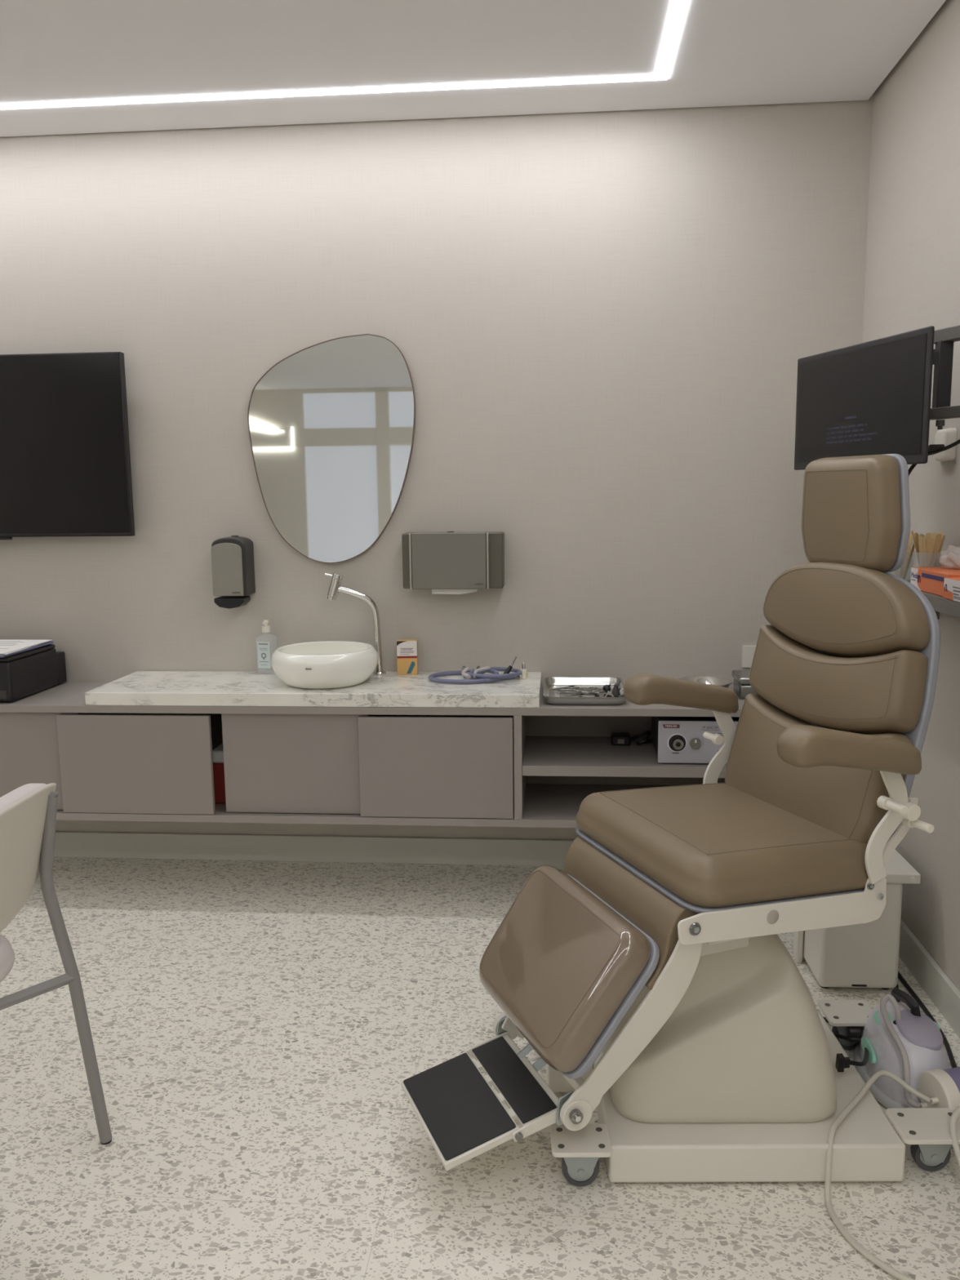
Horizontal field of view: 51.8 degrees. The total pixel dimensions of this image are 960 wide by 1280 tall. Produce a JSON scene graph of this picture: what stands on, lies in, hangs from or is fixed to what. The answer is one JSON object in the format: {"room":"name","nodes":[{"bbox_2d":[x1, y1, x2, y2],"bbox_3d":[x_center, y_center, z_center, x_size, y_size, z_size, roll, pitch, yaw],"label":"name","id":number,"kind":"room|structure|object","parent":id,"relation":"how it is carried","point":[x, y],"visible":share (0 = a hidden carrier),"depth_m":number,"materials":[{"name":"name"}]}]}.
{"room":"medical exam room","nodes":[
{"label":"medical exam room","id":0,"kind":"room"},
{"bbox_2d":[0,94,872,839],"bbox_3d":[-1.209,-0.537,3.618,5.209,2.750,0.100,0,8,5],"label":"wall","id":1,"kind":"structure","parent":0,"point":[602,322],"depth_m":3.42,"materials":[{"name":"beige paint"}]},
{"bbox_2d":[0,351,134,539],"bbox_3d":[-1.774,-0.685,3.549,1.071,0.647,0.078,0,8,5],"label":"television","id":2,"kind":"object","parent":1,"relation":"attached to","point":[65,470],"visible":1,"depth_m":3.49,"materials":[{"name":"black plastic"}]},
{"bbox_2d":[210,535,255,608],"bbox_3d":[-0.879,-0.243,3.523,0.120,0.254,0.118,0,8,5],"label":"soap dispenser","id":3,"kind":"object","parent":1,"relation":"attached to","point":[233,566],"visible":1,"depth_m":3.47,"materials":[{"name":"grey plastic"}]},
{"bbox_2d":[53,831,573,866],"bbox_3d":[-1.206,0.783,3.753,4.993,0.100,0.014,0,8,5],"label":"baseboard","id":4,"kind":"structure","parent":1,"relation":"attached to","point":[215,846],"depth_m":3.70,"materials":[{"name":"grey paint"}]},
{"bbox_2d":[247,333,415,563],"bbox_3d":[-0.520,-0.666,3.481,0.594,0.790,0.021,0,8,5],"label":"mirror","id":5,"kind":"object","parent":1,"relation":"attached to","point":[331,424],"visible":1,"depth_m":3.47,"materials":[{"name":"clear glass"}]},
{"bbox_2d":[0,681,744,827],"bbox_3d":[-1.220,0.382,3.489,5.005,0.395,0.418,0,8,5],"label":"base cabinet","id":6,"kind":"object","parent":1,"relation":"attached to","point":[531,767],"visible":0.66,"depth_m":3.26,"materials":[{"name":"grey paint"}]},
{"bbox_2d":[0,644,66,702],"bbox_3d":[-1.763,0.110,3.495,0.429,0.155,0.376,0,8,5],"label":"printer","id":7,"kind":"object","parent":6,"relation":"on","point":[24,674],"visible":0.98,"depth_m":3.42,"materials":[{"name":"black plastic"}]},
{"bbox_2d":[0,643,52,657],"bbox_3d":[-1.704,0.035,3.440,0.280,0.004,0.315,0,8,4],"label":"folder","id":8,"kind":"object","parent":7,"relation":"on","point":[51,643],"visible":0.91,"depth_m":3.37,"materials":[{"name":"grey plastic"}]},
{"bbox_2d":[0,641,53,657],"bbox_3d":[-1.701,0.030,3.439,0.280,0.006,0.315,0,8,6],"label":"folder","id":9,"kind":"object","parent":8,"relation":"on","point":[48,642],"visible":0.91,"depth_m":3.43,"materials":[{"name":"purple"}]},
{"bbox_2d":[0,640,50,654],"bbox_3d":[-1.704,0.025,3.439,0.280,0.004,0.315,0,8,3],"label":"paper sheet","id":10,"kind":"object","parent":9,"relation":"on","point":[7,653],"visible":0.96,"depth_m":3.37,"materials":[{"name":"white paper"}]},
{"bbox_2d":[0,639,52,653],"bbox_3d":[-1.703,0.022,3.438,0.280,0.002,0.315,0,8,6],"label":"paper sheet","id":11,"kind":"object","parent":10,"relation":"on","point":[6,646],"visible":1,"depth_m":3.47,"materials":[{"name":"white paper"}]},
{"bbox_2d":[213,763,226,803],"bbox_3d":[-0.823,0.478,3.492,0.200,0.141,0.220,0,8,5],"label":"storage box","id":12,"kind":"object","parent":6,"relation":"on","point":[218,768],"visible":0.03,"depth_m":3.39,"materials":[{"name":"red"}]},
{"bbox_2d":[212,742,223,763],"bbox_3d":[-0.820,0.387,3.468,0.190,0.044,0.200,0,8,5],"label":"folded cloth","id":13,"kind":"object","parent":12,"relation":"on","point":[217,753],"visible":0.09,"depth_m":3.38,"materials":[{"name":"white fabric"}]},
{"bbox_2d":[84,671,541,707],"bbox_3d":[-0.541,0.165,3.403,1.497,0.042,0.414,0,8,5],"label":"countertop","id":14,"kind":"structure","parent":6,"relation":"on","point":[164,688],"depth_m":3.25,"materials":[{"name":"white stone"}]},
{"bbox_2d":[257,619,270,668],"bbox_3d":[-0.770,0.025,3.562,0.068,0.194,0.051,1,8,12],"label":"pump bottle","id":15,"kind":"object","parent":14,"relation":"on","point":[263,647],"visible":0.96,"depth_m":3.55,"materials":[{"name":"white plastic"}]},
{"bbox_2d":[271,640,378,688],"bbox_3d":[-0.530,0.085,3.385,0.364,0.120,0.365,0,8,5],"label":"washbasin","id":16,"kind":"object","parent":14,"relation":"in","point":[322,664],"visible":1,"depth_m":3.26,"materials":[{"name":"white ceramic"}]},
{"bbox_2d":[324,573,386,675],"bbox_3d":[-0.440,-0.056,3.493,0.206,0.366,0.048,-2,8,-10],"label":"tap","id":17,"kind":"object","parent":14,"relation":"on","point":[335,587],"visible":0.96,"depth_m":3.48,"materials":[{"name":"silver metal"}]},
{"bbox_2d":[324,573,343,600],"bbox_3d":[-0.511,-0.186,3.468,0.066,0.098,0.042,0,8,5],"label":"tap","id":18,"kind":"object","parent":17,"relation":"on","point":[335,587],"depth_m":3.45,"materials":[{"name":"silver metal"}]},
{"bbox_2d":[396,639,417,675],"bbox_3d":[-0.259,0.061,3.523,0.073,0.122,0.037,-1,8,-1],"label":"box","id":19,"kind":"object","parent":14,"relation":"on","point":[406,649],"visible":1,"depth_m":3.51,"materials":[{"name":"brown"}]},
{"bbox_2d":[400,650,413,654],"bbox_3d":[-0.259,0.045,3.502,0.048,0.013,0.001,-1,8,-1],"label":"print","id":20,"kind":"object","parent":19,"relation":"on","point":[406,651],"depth_m":3.50},
{"bbox_2d":[406,661,414,673],"bbox_3d":[-0.246,0.098,3.511,0.031,0.044,0.001,-1,8,-1],"label":"picture","id":21,"kind":"object","parent":19,"relation":"attached to","point":[412,664],"depth_m":3.51},
{"bbox_2d":[428,656,522,684],"bbox_3d":[-0.017,0.098,3.406,0.324,0.077,0.193,0,8,5],"label":"coiled hose","id":22,"kind":"object","parent":14,"relation":"on","point":[477,675],"visible":1,"depth_m":3.37,"materials":[{"name":"blue"}]},
{"bbox_2d":[520,661,527,679],"bbox_3d":[0.151,0.104,3.409,0.020,0.061,0.021,-5,9,-29],"label":"vial","id":23,"kind":"object","parent":14,"relation":"on","point":[524,674],"visible":1,"depth_m":3.40,"materials":[{"name":"beige plastic"}]},
{"bbox_2d":[542,676,625,705],"bbox_3d":[0.351,0.172,3.334,0.271,0.030,0.354,0,8,5],"label":"steel tray","id":24,"kind":"object","parent":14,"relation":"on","point":[552,697],"visible":0.91,"depth_m":3.36,"materials":[{"name":"grey metal"}]},
{"bbox_2d":[551,684,579,689],"bbox_3d":[0.284,0.161,3.313,0.095,0.006,0.041,-5,9,-27],"label":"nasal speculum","id":25,"kind":"object","parent":24,"relation":"on","point":[572,686],"visible":1,"depth_m":3.31,"materials":[{"name":"silver metal"}]},
{"bbox_2d":[562,694,594,697],"bbox_3d":[0.325,0.185,3.255,0.104,0.006,0.019,-2,8,-9],"label":"tweezers","id":26,"kind":"object","parent":24,"relation":"on","point":[580,695],"visible":0.91,"depth_m":3.25,"materials":[{"name":"silver metal"}]},
{"bbox_2d":[560,686,597,689],"bbox_3d":[0.336,0.168,3.374,0.135,0.006,0.050,0,8,2],"label":"forceps","id":27,"kind":"object","parent":24,"relation":"on","point":[593,687],"visible":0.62,"depth_m":3.37,"materials":[{"name":"silver metal"}]},
{"bbox_2d":[556,688,602,693],"bbox_3d":[0.333,0.170,3.302,0.152,0.006,0.050,1,8,10],"label":"forceps","id":28,"kind":"object","parent":24,"relation":"on","point":[595,690],"visible":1,"depth_m":3.30,"materials":[{"name":"silver metal"}]},
{"bbox_2d":[560,688,604,693],"bbox_3d":[0.339,0.173,3.285,0.153,0.006,0.050,-3,9,-15],"label":"forceps","id":29,"kind":"object","parent":24,"relation":"on","point":[591,691],"visible":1,"depth_m":3.28,"materials":[{"name":"silver metal"}]},
{"bbox_2d":[602,684,611,693],"bbox_3d":[0.430,0.163,3.347,0.028,0.032,0.028,0,8,5],"label":"bulb","id":30,"kind":"object","parent":24,"relation":"on","point":[606,687],"visible":0.84,"depth_m":3.34,"materials":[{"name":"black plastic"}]},
{"bbox_2d":[604,690,614,697],"bbox_3d":[0.428,0.180,3.273,0.033,0.015,0.038,0,8,5],"label":"clip","id":31,"kind":"object","parent":24,"relation":"on","point":[608,691],"visible":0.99,"depth_m":3.27,"materials":[{"name":"silver metal"}]},
{"bbox_2d":[611,684,620,695],"bbox_3d":[0.455,0.167,3.305,0.032,0.034,0.032,0,8,5],"label":"ear speculum","id":32,"kind":"object","parent":24,"relation":"on","point":[615,691],"visible":0.92,"depth_m":3.30,"materials":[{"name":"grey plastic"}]},
{"bbox_2d":[522,736,727,777],"bbox_3d":[0.702,0.392,3.332,1.105,0.034,0.400,0,8,5],"label":"shelf","id":33,"kind":"object","parent":6,"relation":"attached to","point":[542,756],"depth_m":3.23,"materials":[{"name":"grey paint"}]},
{"bbox_2d":[610,730,652,745],"bbox_3d":[0.534,0.337,3.430,0.154,0.050,0.065,0,8,5],"label":"power adapter","id":34,"kind":"object","parent":6,"relation":"on","point":[616,738],"visible":0.96,"depth_m":3.41,"materials":[{"name":"black plastic"}]},
{"bbox_2d":[651,716,739,763],"bbox_3d":[0.765,0.308,3.277,0.370,0.138,0.298,0,8,5],"label":"source","id":35,"kind":"object","parent":6,"relation":"on","point":[675,740],"visible":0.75,"depth_m":3.15,"materials":[{"name":"grey metal"}]},
{"bbox_2d":[677,675,733,688],"bbox_3d":[0.753,0.161,3.313,0.184,0.049,0.184,0,8,5],"label":"steel bowl","id":36,"kind":"object","parent":6,"relation":"on","point":[718,681],"visible":0.31,"depth_m":3.38,"materials":[{"name":"silver metal"}]},
{"bbox_2d":[731,670,757,699],"bbox_3d":[0.932,0.149,3.292,0.160,0.074,0.150,0,8,5],"label":"box","id":37,"kind":"object","parent":6,"relation":"on","point":[742,687],"visible":0.42,"depth_m":3.24,"materials":[{"name":"grey metal"}]},
{"bbox_2d":[401,531,504,589],"bbox_3d":[-0.092,-0.281,3.451,0.350,0.197,0.123,0,8,5],"label":"paper towel dispenser","id":38,"kind":"object","parent":1,"relation":"attached to","point":[449,560],"visible":1,"depth_m":3.40,"materials":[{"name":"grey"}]},
{"bbox_2d":[431,589,477,594],"bbox_3d":[-0.088,-0.169,3.439,0.163,0.021,0.004,0,8,5],"label":"paper towel","id":39,"kind":"object","parent":38,"relation":"hanging from","point":[433,591],"visible":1,"depth_m":3.44,"materials":[{"name":"white paper"}]},
{"bbox_2d":[742,645,755,667],"bbox_3d":[0.982,0.059,3.473,0.116,0.078,0.010,0,8,5],"label":"wall outlet","id":40,"kind":"object","parent":1,"relation":"attached to","point":[748,651],"visible":0.36,"depth_m":3.47,"materials":[{"name":"white plastic"}]},
{"bbox_2d":[0,0,946,137],"bbox_3d":[-1.554,-1.174,-0.559,4.991,0.020,7.988,0,8,5],"label":"ceiling","id":41,"kind":"structure","parent":0,"point":[726,52],"depth_m":2.82,"materials":[{"name":"white paint"}]},
{"bbox_2d":[0,0,687,109],"bbox_3d":[-1.386,-1.437,1.321,3.625,0.003,3.700,0,8,5],"label":"recessed light","id":42,"kind":"object","parent":41,"relation":"in","point":[678,7],"visible":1,"depth_m":3.04,"materials":[{"name":"white plastic"}]},
{"bbox_2d":[0,857,959,1279],"bbox_3d":[-1.514,1.457,-0.172,5.209,0.100,8.200,0,8,5],"label":"floor","id":43,"kind":"structure","parent":0,"point":[257,1028],"depth_m":2.15,"materials":[{"name":"stone"}]},
{"bbox_2d":[0,782,112,1144],"bbox_3d":[-1.073,0.704,1.889,0.545,0.788,0.504,0,8,5],"label":"chair","id":44,"kind":"object","parent":43,"relation":"on","point":[28,812],"visible":1,"depth_m":1.99,"materials":[{"name":"white plastic"}]},
{"bbox_2d":[400,453,959,1186],"bbox_3d":[0.393,0.326,2.142,1.156,1.429,0.723,-1,8,-5],"label":"chair","id":45,"kind":"object","parent":43,"relation":"on","point":[655,985],"visible":1,"depth_m":1.99,"materials":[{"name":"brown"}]},
{"bbox_2d":[479,865,650,1072],"bbox_3d":[0.154,0.657,2.028,0.218,0.262,0.443,-4,9,-21],"label":"cushion","id":46,"kind":"object","parent":45,"relation":"on","point":[565,965],"depth_m":1.91,"materials":[{"name":"brown leather"}]},
{"bbox_2d":[724,693,912,843],"bbox_3d":[0.727,0.297,2.207,0.142,0.275,0.488,-4,9,-21],"label":"cushion","id":47,"kind":"object","parent":45,"relation":"on","point":[840,802],"depth_m":2.14,"materials":[{"name":"brown leather"}]},
{"bbox_2d":[749,624,928,734],"bbox_3d":[0.771,0.094,2.196,0.110,0.206,0.488,-4,9,-21],"label":"cushion","id":48,"kind":"object","parent":45,"relation":"on","point":[799,675],"depth_m":2.11,"materials":[{"name":"brown leather"}]},
{"bbox_2d":[763,561,929,657],"bbox_3d":[0.788,-0.066,2.180,0.090,0.211,0.465,-4,9,-21],"label":"cushion","id":49,"kind":"object","parent":45,"relation":"on","point":[813,609],"depth_m":2.10,"materials":[{"name":"brown leather"}]},
{"bbox_2d":[833,1032,868,1072],"bbox_3d":[0.851,0.946,2.291,0.099,0.136,0.336,1,8,11],"label":"plug","id":50,"kind":"object","parent":45,"relation":"on","point":[842,1062],"visible":0.8,"depth_m":2.15,"materials":[{"name":"black plastic"}]},
{"bbox_2d":[792,848,920,989],"bbox_3d":[1.042,0.771,2.810,0.286,0.342,0.314,0,8,4],"label":"cabinet","id":51,"kind":"object","parent":43,"relation":"on","point":[864,955],"visible":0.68,"depth_m":2.67,"materials":[{"name":"off-white painted metal"},{"name":"black rubber"}]},
{"bbox_2d":[824,1069,931,1279],"bbox_3d":[0.816,1.017,1.882,0.316,0.124,0.503,0,8,5],"label":"hose","id":52,"kind":"object","parent":43,"relation":"on","point":[871,1081],"visible":1,"depth_m":1.92,"materials":[{"name":"beige plastic"}]},
{"bbox_2d":[846,986,950,1108],"bbox_3d":[0.975,0.925,2.277,0.212,0.185,0.320,0,8,8],"label":"pump","id":53,"kind":"object","parent":43,"relation":"on","point":[922,1038],"visible":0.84,"depth_m":2.21,"materials":[{"name":"white plastic"}]},
{"bbox_2d":[846,1026,861,1038],"bbox_3d":[0.894,0.941,2.360,0.030,0.030,0.024,0,8,8],"label":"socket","id":54,"kind":"object","parent":53,"relation":"attached to","point":[855,1032],"depth_m":2.35,"materials":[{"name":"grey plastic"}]},
{"bbox_2d":[880,993,920,1107],"bbox_3d":[0.935,0.908,2.193,0.050,0.145,0.230,0,8,5],"label":"hose","id":55,"kind":"object","parent":53,"relation":"attached to","point":[886,997],"visible":0.97,"depth_m":2.17,"materials":[{"name":"grey plastic"}]},
{"bbox_2d":[897,970,957,1067],"bbox_3d":[1.149,0.974,2.533,0.038,0.017,1.001,0,8,6],"label":"power cable","id":56,"kind":"object","parent":43,"relation":"on","point":[901,979],"visible":0.59,"depth_m":2.56,"materials":[{"name":"black plastic"}]},
{"bbox_2d":[918,1066,959,1110],"bbox_3d":[1.019,0.976,2.086,0.166,0.144,0.112,-2,8,-10],"label":"canister","id":57,"kind":"object","parent":43,"relation":"on","point":[942,1086],"visible":0.69,"depth_m":2.06,"materials":[{"name":"beige plastic"}]},
{"bbox_2d":[942,1066,959,1092],"bbox_3d":[1.040,0.958,2.087,0.122,0.107,0.106,-2,8,-10],"label":"jar","id":58,"kind":"object","parent":57,"relation":"on","point":[951,1077],"depth_m":2.05,"materials":[{"name":"plastic"}]},
{"bbox_2d":[949,1105,959,1167],"bbox_3d":[0.975,1.005,1.903,0.107,0.140,0.201,-1,8,-2],"label":"hose","id":59,"kind":"object","parent":43,"relation":"on","point":[955,1114],"visible":1,"depth_m":1.93,"materials":[{"name":"beige plastic"}]},
{"bbox_2d":[862,0,959,991],"bbox_3d":[1.016,0.048,-0.582,0.100,2.750,8.000,0,8,5],"label":"wall","id":60,"kind":"structure","parent":0,"point":[913,265],"depth_m":2.71,"materials":[{"name":"beige paint"}]},
{"bbox_2d":[794,324,959,470],"bbox_3d":[0.999,-0.597,2.390,0.167,0.347,0.727,-5,10,-30],"label":"wall monitor","id":61,"kind":"object","parent":60,"relation":"attached to","point":[873,397],"visible":0.99,"depth_m":2.39,"materials":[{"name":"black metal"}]},
{"bbox_2d":[908,439,959,475],"bbox_3d":[1.076,-0.362,2.365,0.049,0.314,0.259,-6,10,-34],"label":"cable","id":62,"kind":"object","parent":61,"relation":"hanging from","point":[933,449],"visible":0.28,"depth_m":2.34,"materials":[{"name":"black plastic"}]},
{"bbox_2d":[898,919,959,1038],"bbox_3d":[0.973,1.359,-0.387,0.016,0.100,8.000,0,8,5],"label":"baseboard","id":63,"kind":"structure","parent":60,"relation":"attached to","point":[945,996],"depth_m":2.65,"materials":[{"name":"grey paint"}]},
{"bbox_2d":[905,579,959,619],"bbox_3d":[1.119,-0.052,2.275,0.150,0.099,0.880,0,8,5],"label":"wall shelf","id":64,"kind":"object","parent":60,"relation":"attached to","point":[940,604],"visible":0.14,"depth_m":2.21,"materials":[{"name":"grey plastic"}]},
{"bbox_2d":[910,567,959,595],"bbox_3d":[1.120,-0.139,2.339,0.117,0.052,0.232,0,8,5],"label":"glove box","id":65,"kind":"object","parent":64,"relation":"on","point":[929,580],"visible":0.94,"depth_m":2.34,"materials":[{"name":"orange cardboard"}]},
{"bbox_2d":[911,572,918,578],"bbox_3d":[1.069,-0.159,2.428,0.001,0.014,0.048,0,8,5],"label":"print","id":66,"kind":"object","parent":65,"relation":"attached to","point":[913,575],"depth_m":2.43,"materials":[{"name":"blue"}]},
{"bbox_2d":[938,545,959,569],"bbox_3d":[1.147,-0.201,2.382,0.074,0.057,0.098,0,8,5],"label":"plastic bag","id":67,"kind":"object","parent":65,"relation":"on","point":[949,558],"visible":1,"depth_m":2.36,"materials":[{"name":"white"}]},
{"bbox_2d":[942,577,959,602],"bbox_3d":[1.088,-0.099,2.084,0.117,0.047,0.272,0,8,5],"label":"glove box","id":68,"kind":"object","parent":64,"relation":"on","point":[951,584],"visible":1,"depth_m":2.17,"materials":[{"name":"orange"}]},
{"bbox_2d":[952,586,959,599],"bbox_3d":[1.036,-0.102,2.144,0.001,0.026,0.050,0,8,5],"label":"print","id":69,"kind":"object","parent":68,"relation":"attached to","point":[956,589],"depth_m":2.15,"materials":[{"name":"grey paper"}]},
{"bbox_3d":[1.141,-0.182,2.518,0.072,0.085,0.072,0,8,5],"label":"clear cup","id":70,"kind":"object","parent":64,"relation":"on","visible":0},
{"bbox_2d":[911,530,919,567],"bbox_3d":[1.120,-0.219,2.530,0.035,0.121,0.016,7,12,44],"label":"tongue depressor","id":71,"kind":"object","parent":70,"relation":"in","point":[913,539],"visible":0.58,"depth_m":2.53,"materials":[{"name":"brown wood"}]},
{"bbox_2d":[914,533,919,561],"bbox_3d":[1.130,-0.215,2.539,0.016,0.120,0.039,-3,9,-16],"label":"tongue depressor","id":72,"kind":"object","parent":70,"relation":"in","point":[916,535],"visible":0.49,"depth_m":2.54,"materials":[{"name":"brown wood"}]},
{"bbox_2d":[918,535,924,567],"bbox_3d":[1.121,-0.203,2.505,0.031,0.122,0.015,-6,10,-35],"label":"tongue depressor","id":73,"kind":"object","parent":70,"relation":"in","point":[920,536],"visible":0.46,"depth_m":2.50,"materials":[{"name":"brown wood"}]},
{"bbox_2d":[920,537,926,567],"bbox_3d":[1.123,-0.200,2.500,0.015,0.122,0.034,7,11,41],"label":"tongue depressor","id":74,"kind":"object","parent":70,"relation":"in","point":[923,538],"visible":0.51,"depth_m":2.49,"materials":[{"name":"brown wood"}]},
{"bbox_2d":[924,532,931,546],"bbox_3d":[1.150,-0.215,2.536,0.016,0.121,0.035,2,9,20],"label":"tongue depressor","id":75,"kind":"object","parent":70,"relation":"in","point":[927,535],"visible":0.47,"depth_m":2.54,"materials":[{"name":"brown wood"}]},
{"bbox_2d":[926,537,933,567],"bbox_3d":[1.132,-0.199,2.493,0.016,0.121,0.035,2,9,17],"label":"tongue depressor","id":76,"kind":"object","parent":70,"relation":"in","point":[930,542],"visible":0.51,"depth_m":2.48,"materials":[{"name":"brown wood"}]},
{"bbox_2d":[929,532,936,542],"bbox_3d":[1.155,-0.214,2.529,0.016,0.122,0.030,6,11,38],"label":"tongue depressor","id":77,"kind":"object","parent":70,"relation":"in","point":[933,535],"visible":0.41,"depth_m":2.53,"materials":[{"name":"brown wood"}]},
{"bbox_2d":[928,533,942,567],"bbox_3d":[1.142,-0.209,2.485,0.016,0.118,0.043,-1,8,-2],"label":"tongue depressor","id":78,"kind":"object","parent":70,"relation":"in","point":[938,537],"visible":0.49,"depth_m":2.47,"materials":[{"name":"brown wood"}]},
{"bbox_2d":[933,534,945,567],"bbox_3d":[1.153,-0.205,2.490,0.015,0.120,0.041,-4,9,-20],"label":"tongue depressor","id":79,"kind":"object","parent":70,"relation":"in","point":[944,535],"visible":0.55,"depth_m":2.48,"materials":[{"name":"brown wood"}]},
{"bbox_3d":[1.114,-0.196,2.619,0.072,0.085,0.072,0,8,5],"label":"clear cup","id":80,"kind":"object","parent":64,"relation":"on","visible":0},
{"bbox_2d":[894,567,900,577],"bbox_3d":[1.097,-0.214,2.592,0.015,0.114,0.044,4,9,28],"label":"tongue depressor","id":81,"kind":"object","parent":80,"relation":"in","point":[897,572],"visible":0.05,"depth_m":2.61,"materials":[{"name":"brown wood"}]},
{"bbox_2d":[900,532,912,576],"bbox_3d":[1.136,-0.229,2.628,0.034,0.116,0.016,-6,10,-35],"label":"tongue depressor","id":82,"kind":"object","parent":80,"relation":"in","point":[910,539],"visible":0.64,"depth_m":2.63,"materials":[{"name":"brown wood"}]},
{"bbox_2d":[902,542,915,579],"bbox_3d":[1.127,-0.209,2.592,0.015,0.114,0.041,-4,9,-21],"label":"tongue depressor","id":83,"kind":"object","parent":80,"relation":"in","point":[913,545],"visible":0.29,"depth_m":2.59,"materials":[{"name":"brown wood"}]},
{"bbox_2d":[933,427,956,464],"bbox_3d":[1.205,-0.502,2.562,0.026,0.090,0.090,0,8,5],"label":"power outlet","id":84,"kind":"object","parent":60,"relation":"attached to","point":[946,437],"visible":0.95,"depth_m":2.53,"materials":[{"name":"beige plastic"}]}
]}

